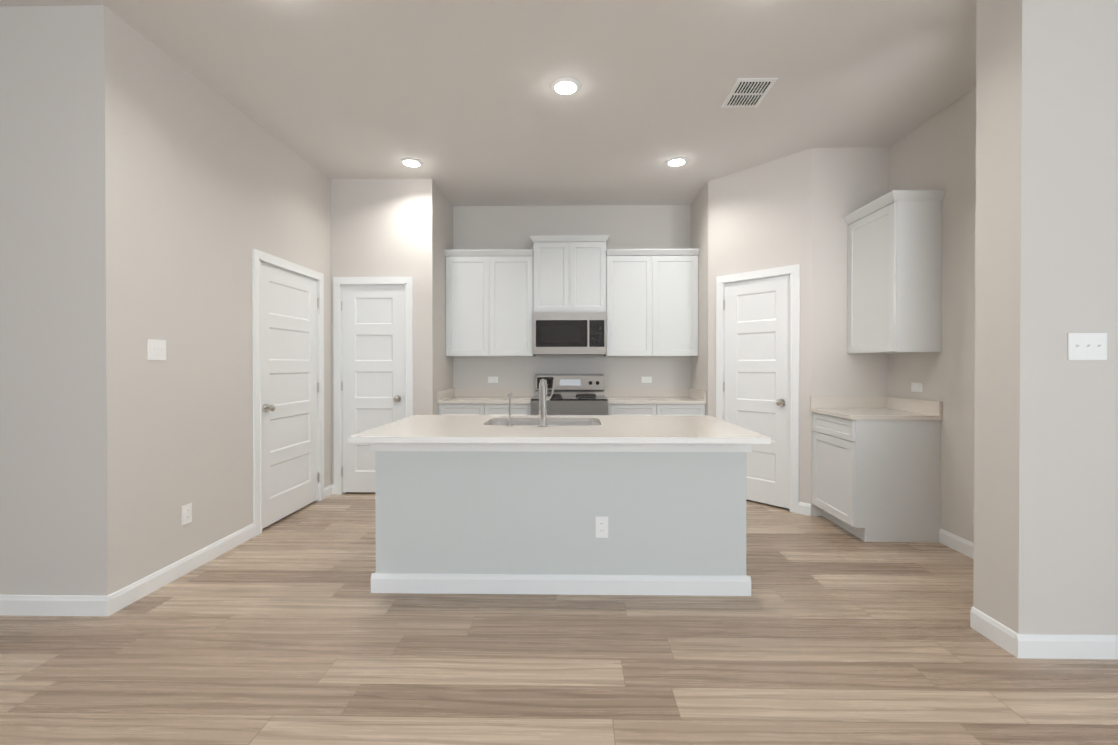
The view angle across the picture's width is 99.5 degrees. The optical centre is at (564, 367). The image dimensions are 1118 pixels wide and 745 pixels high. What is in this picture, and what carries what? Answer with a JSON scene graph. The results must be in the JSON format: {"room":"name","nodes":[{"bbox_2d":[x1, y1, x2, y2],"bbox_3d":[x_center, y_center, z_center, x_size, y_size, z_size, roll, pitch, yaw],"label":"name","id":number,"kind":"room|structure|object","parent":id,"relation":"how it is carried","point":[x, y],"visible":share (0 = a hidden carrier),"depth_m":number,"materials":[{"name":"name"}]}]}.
{"room":"kitchen","nodes":[
{"label":"kitchen","id":0,"kind":"room"},
{"bbox_2d":[0,5,131,594],"bbox_3d":[-3.445,-0.282,2.457,2.290,3.060,0.120,0,0,1],"label":"wall","id":1,"kind":"structure","parent":0,"point":[66,71],"depth_m":2.38,"materials":[{"name":"white paint"}]},
{"bbox_2d":[0,484,1117,658],"bbox_3d":[-0.255,1.193,3.411,8.700,0.098,2.684,0,0,1],"label":"baseboard","id":2,"kind":"structure","parent":1,"relation":"attached to","point":[1054,646],"depth_m":2.38,"materials":[{"name":"white paint"}]},
{"bbox_2d":[128,24,331,582],"bbox_3d":[-2.331,-0.290,3.622,0.140,3.060,2.210,0,0,1],"label":"wall","id":3,"kind":"structure","parent":0,"point":[150,190],"depth_m":2.98,"materials":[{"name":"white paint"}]},
{"bbox_2d":[147,339,165,359],"bbox_3d":[-2.288,-0.099,2.667,0.016,0.115,0.116,0,0,1],"label":"light switch","id":4,"kind":"object","parent":3,"relation":"attached to","point":[156,349],"visible":1,"depth_m":2.66,"materials":[{"name":"white plastic"}]},
{"bbox_2d":[182,503,191,524],"bbox_3d":[-2.288,0.890,2.873,0.008,0.115,0.070,0,0,1],"label":"outlet","id":5,"kind":"object","parent":3,"relation":"attached to","point":[186,513],"visible":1,"depth_m":2.87,"materials":[{"name":"white plastic"}]},
{"bbox_2d":[252,249,323,535],"bbox_3d":[-2.325,0.183,3.956,0.141,2.110,0.969,0,0,1],"label":"door frame","id":6,"kind":"structure","parent":3,"relation":"attached to","point":[259,257],"depth_m":3.53,"materials":[{"name":"white paint"}]},
{"bbox_2d":[261,263,318,528],"bbox_3d":[-2.259,0.213,3.960,0.109,2.014,0.823,0,0,1],"label":"door","id":7,"kind":"structure","parent":3,"relation":"in","point":[289,307],"depth_m":3.92,"materials":[{"name":"white paint"}]},
{"bbox_2d":[332,179,439,483],"bbox_3d":[-1.760,-0.296,4.648,0.970,3.060,0.140,0,0,1],"label":"wall","id":8,"kind":"structure","parent":0,"point":[381,227],"depth_m":4.59,"materials":[{"name":"white paint"}]},
{"bbox_2d":[341,285,404,491],"bbox_3d":[-1.856,0.209,4.585,0.623,2.014,0.109,0,0,1],"label":"closet door","id":9,"kind":"structure","parent":8,"relation":"in","point":[373,355],"depth_m":4.61,"materials":[{"name":"white paint"}]},
{"bbox_2d":[333,277,412,494],"bbox_3d":[-1.849,0.179,4.652,0.769,2.110,0.141,0,0,1],"label":"door frame","id":10,"kind":"structure","parent":8,"relation":"attached to","point":[339,282],"depth_m":4.58,"materials":[{"name":"white paint"}]},
{"bbox_2d":[440,190,455,389],"bbox_3d":[-1.334,-0.299,5.051,0.130,3.060,0.660,0,0,1],"label":"wall","id":11,"kind":"structure","parent":0,"point":[447,211],"depth_m":5.02,"materials":[{"name":"white paint"}]},
{"bbox_2d":[0,0,976,205],"bbox_3d":[-0.295,-1.852,0.784,8.940,0.100,9.400,0,0,1],"label":"ceiling","id":12,"kind":"structure","parent":0,"point":[463,102],"depth_m":2.99,"materials":[{"name":"white paint"}]},
{"bbox_2d":[400,158,422,166],"bbox_3d":[-1.357,-1.817,4.212,0.196,0.011,0.196,0,0,1],"label":"recessed light","id":13,"kind":"object","parent":12,"relation":"in","point":[411,162],"visible":1,"depth_m":4.19,"materials":[{"name":"white paint"}]},
{"bbox_2d":[551,77,580,95],"bbox_3d":[0.010,-1.810,3.060,0.196,0.011,0.196,0,0,1],"label":"recessed light","id":14,"kind":"object","parent":12,"relation":"in","point":[565,86],"visible":1,"depth_m":3.04,"materials":[{"name":"white paint"}]},
{"bbox_2d":[665,157,687,166],"bbox_3d":[0.996,-1.817,4.195,0.196,0.011,0.196,0,0,1],"label":"recessed light","id":15,"kind":"object","parent":12,"relation":"in","point":[676,161],"visible":1,"depth_m":4.17,"materials":[{"name":"white paint"}]},
{"bbox_2d":[721,78,777,107],"bbox_3d":[1.217,-1.809,3.136,0.250,0.014,0.330,0,0,1],"label":"ceiling vent","id":16,"kind":"object","parent":12,"relation":"in","point":[748,92],"visible":1,"depth_m":3.11,"materials":[{"name":"white metal"}]},
{"bbox_2d":[0,492,1117,744],"bbox_3d":[-0.295,1.308,0.804,8.940,0.100,9.400,0,0,1],"label":"floor","id":17,"kind":"structure","parent":0,"point":[290,630],"depth_m":2.01,"materials":[{"name":"brown wood"}]},
{"bbox_2d":[437,387,535,414],"bbox_3d":[-0.797,0.731,5.069,0.940,1.000,0.638,0,0,1],"label":"base cabinet","id":18,"kind":"object","parent":17,"relation":"on","point":[469,401],"visible":0.4,"depth_m":4.78,"materials":[{"name":"white paint"}]},
{"bbox_2d":[368,419,755,595],"bbox_3d":[-0.018,0.810,2.982,2.090,0.870,0.770,0,0,1],"label":"kitchen island","id":19,"kind":"object","parent":17,"relation":"on","point":[479,504],"depth_m":2.61,"materials":[{"name":"white paint"}]},
{"bbox_2d":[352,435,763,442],"bbox_3d":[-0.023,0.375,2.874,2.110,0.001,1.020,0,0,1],"label":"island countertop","id":20,"kind":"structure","parent":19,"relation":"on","point":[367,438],"depth_m":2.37,"materials":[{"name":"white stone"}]},
{"bbox_2d":[506,393,512,426],"bbox_3d":[-0.319,0.247,2.800,0.044,0.196,0.098,0,0,1],"label":"soap dispenser","id":21,"kind":"object","parent":20,"relation":"on","point":[509,424],"visible":1,"depth_m":2.77,"materials":[{"name":"silver metal"}]},
{"bbox_2d":[480,419,607,426],"bbox_3d":[-0.130,0.473,3.027,0.780,0.222,0.480,0,0,1],"label":"sink","id":22,"kind":"object","parent":20,"relation":"in","point":[487,422],"depth_m":3.23,"materials":[{"name":"silver metal"}]},
{"bbox_2d":[537,378,554,426],"bbox_3d":[-0.104,0.205,2.866,0.100,0.279,0.274,0,0,1],"label":"faucet","id":23,"kind":"object","parent":20,"relation":"on","point":[544,398],"visible":1,"depth_m":2.74,"materials":[{"name":"silver metal"}]},
{"bbox_2d":[596,517,607,537],"bbox_3d":[0.208,0.881,2.609,0.070,0.115,0.008,0,0,1],"label":"outlet","id":24,"kind":"object","parent":19,"relation":"attached to","point":[601,527],"visible":1,"depth_m":2.61,"materials":[{"name":"white plastic"}]},
{"bbox_2d":[531,374,607,414],"bbox_3d":[0.057,0.657,4.995,0.762,1.150,0.752,0,0,1],"label":"range","id":25,"kind":"object","parent":17,"relation":"on","point":[578,394],"visible":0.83,"depth_m":5.15,"materials":[{"name":"silver metal"}]},
{"bbox_2d":[604,388,705,414],"bbox_3d":[0.931,0.731,5.042,0.978,1.000,0.638,0,0,1],"label":"base cabinet","id":26,"kind":"object","parent":17,"relation":"on","point":[656,401],"visible":0.31,"depth_m":4.75,"materials":[{"name":"white paint"}]},
{"bbox_2d":[810,396,941,541],"bbox_3d":[2.361,0.740,3.647,0.635,1.000,0.582,0,0,1],"label":"base cabinet","id":27,"kind":"object","parent":17,"relation":"on","point":[876,468],"visible":1,"depth_m":3.37,"materials":[{"name":"white paint"}]},
{"bbox_2d":[456,204,703,389],"bbox_3d":[0.082,-0.301,5.429,2.930,3.060,0.120,0,0,1],"label":"wall","id":28,"kind":"structure","parent":0,"point":[628,226],"depth_m":5.36,"materials":[{"name":"white paint"}]},
{"bbox_2d":[444,249,534,356],"bbox_3d":[-0.797,-0.685,5.194,0.936,1.127,0.370,0,0,1],"label":"upper cabinet","id":29,"kind":"object","parent":28,"relation":"attached to","point":[489,302],"visible":0.96,"depth_m":5.05,"materials":[{"name":"white paint"}]},
{"bbox_2d":[488,377,497,382],"bbox_3d":[-0.807,0.139,5.380,0.115,0.070,0.008,0,0,1],"label":"electrical outlet","id":30,"kind":"object","parent":28,"relation":"attached to","point":[492,379],"visible":1,"depth_m":5.38,"materials":[{"name":"white plastic"}]},
{"bbox_2d":[530,235,609,311],"bbox_3d":[0.061,-0.993,5.178,0.846,0.807,0.370,0,0,1],"label":"upper cabinet","id":31,"kind":"object","parent":28,"relation":"attached to","point":[569,273],"visible":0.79,"depth_m":5.03,"materials":[{"name":"white paint"}]},
{"bbox_2d":[533,311,605,354],"bbox_3d":[0.060,-0.362,5.148,0.770,0.449,0.439,0,0,1],"label":"over-the-range microwave","id":32,"kind":"object","parent":31,"relation":"attached to","point":[569,333],"visible":1,"depth_m":4.96,"materials":[{"name":"silver metal"}]},
{"bbox_2d":[642,377,651,382],"bbox_3d":[0.933,0.139,5.353,0.115,0.070,0.008,0,0,1],"label":"electrical outlet","id":33,"kind":"object","parent":28,"relation":"attached to","point":[646,379],"visible":1,"depth_m":5.35,"materials":[{"name":"white plastic"}]},
{"bbox_2d":[604,249,698,356],"bbox_3d":[0.936,-0.685,5.167,0.972,1.127,0.370,0,0,1],"label":"upper cabinet","id":34,"kind":"object","parent":28,"relation":"attached to","point":[651,302],"visible":0.98,"depth_m":5.02,"materials":[{"name":"white paint"}]},
{"bbox_2d":[716,264,799,512],"bbox_3d":[1.775,0.181,4.334,0.141,2.110,0.769,0,0,-42],"label":"door frame","id":35,"kind":"structure","parent":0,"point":[793,271],"depth_m":4.05,"materials":[{"name":"white paint"}]},
{"bbox_2d":[723,275,789,508],"bbox_3d":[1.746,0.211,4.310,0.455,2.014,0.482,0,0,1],"label":"pantry door","id":36,"kind":"structure","parent":35,"relation":"in","point":[756,386],"depth_m":4.26,"materials":[{"name":"white paint"}]},
{"bbox_2d":[872,93,967,538],"bbox_3d":[2.727,-0.287,3.167,0.150,3.060,1.760,0,0,1],"label":"wall","id":37,"kind":"structure","parent":0,"point":[934,155],"depth_m":3.31,"materials":[{"name":"white paint"}]},
{"bbox_2d":[843,190,945,353],"bbox_3d":[2.493,-0.678,3.624,0.370,1.132,0.605,0,0,1],"label":"upper cabinet","id":38,"kind":"object","parent":37,"relation":"attached to","point":[894,282],"visible":1,"depth_m":3.36,"materials":[{"name":"white paint"}]},
{"bbox_2d":[911,382,922,391],"bbox_3d":[2.674,0.151,3.591,0.008,0.070,0.115,0,0,1],"label":"electrical outlet","id":39,"kind":"object","parent":37,"relation":"attached to","point":[916,387],"visible":1,"depth_m":3.59,"materials":[{"name":"white plastic"}]},
{"bbox_2d":[964,0,1117,634],"bbox_3d":[3.006,-0.280,2.137,2.080,3.060,0.230,0,0,1],"label":"wall","id":40,"kind":"structure","parent":0,"point":[1043,104],"depth_m":2.04,"materials":[{"name":"white paint"}]},
{"bbox_2d":[1067,333,1106,359],"bbox_3d":[2.244,-0.089,2.027,0.162,0.115,0.016,0,0,1],"label":"light switch","id":41,"kind":"object","parent":40,"relation":"attached to","point":[1086,346],"visible":1,"depth_m":2.03,"materials":[{"name":"white plastic"}]}
]}

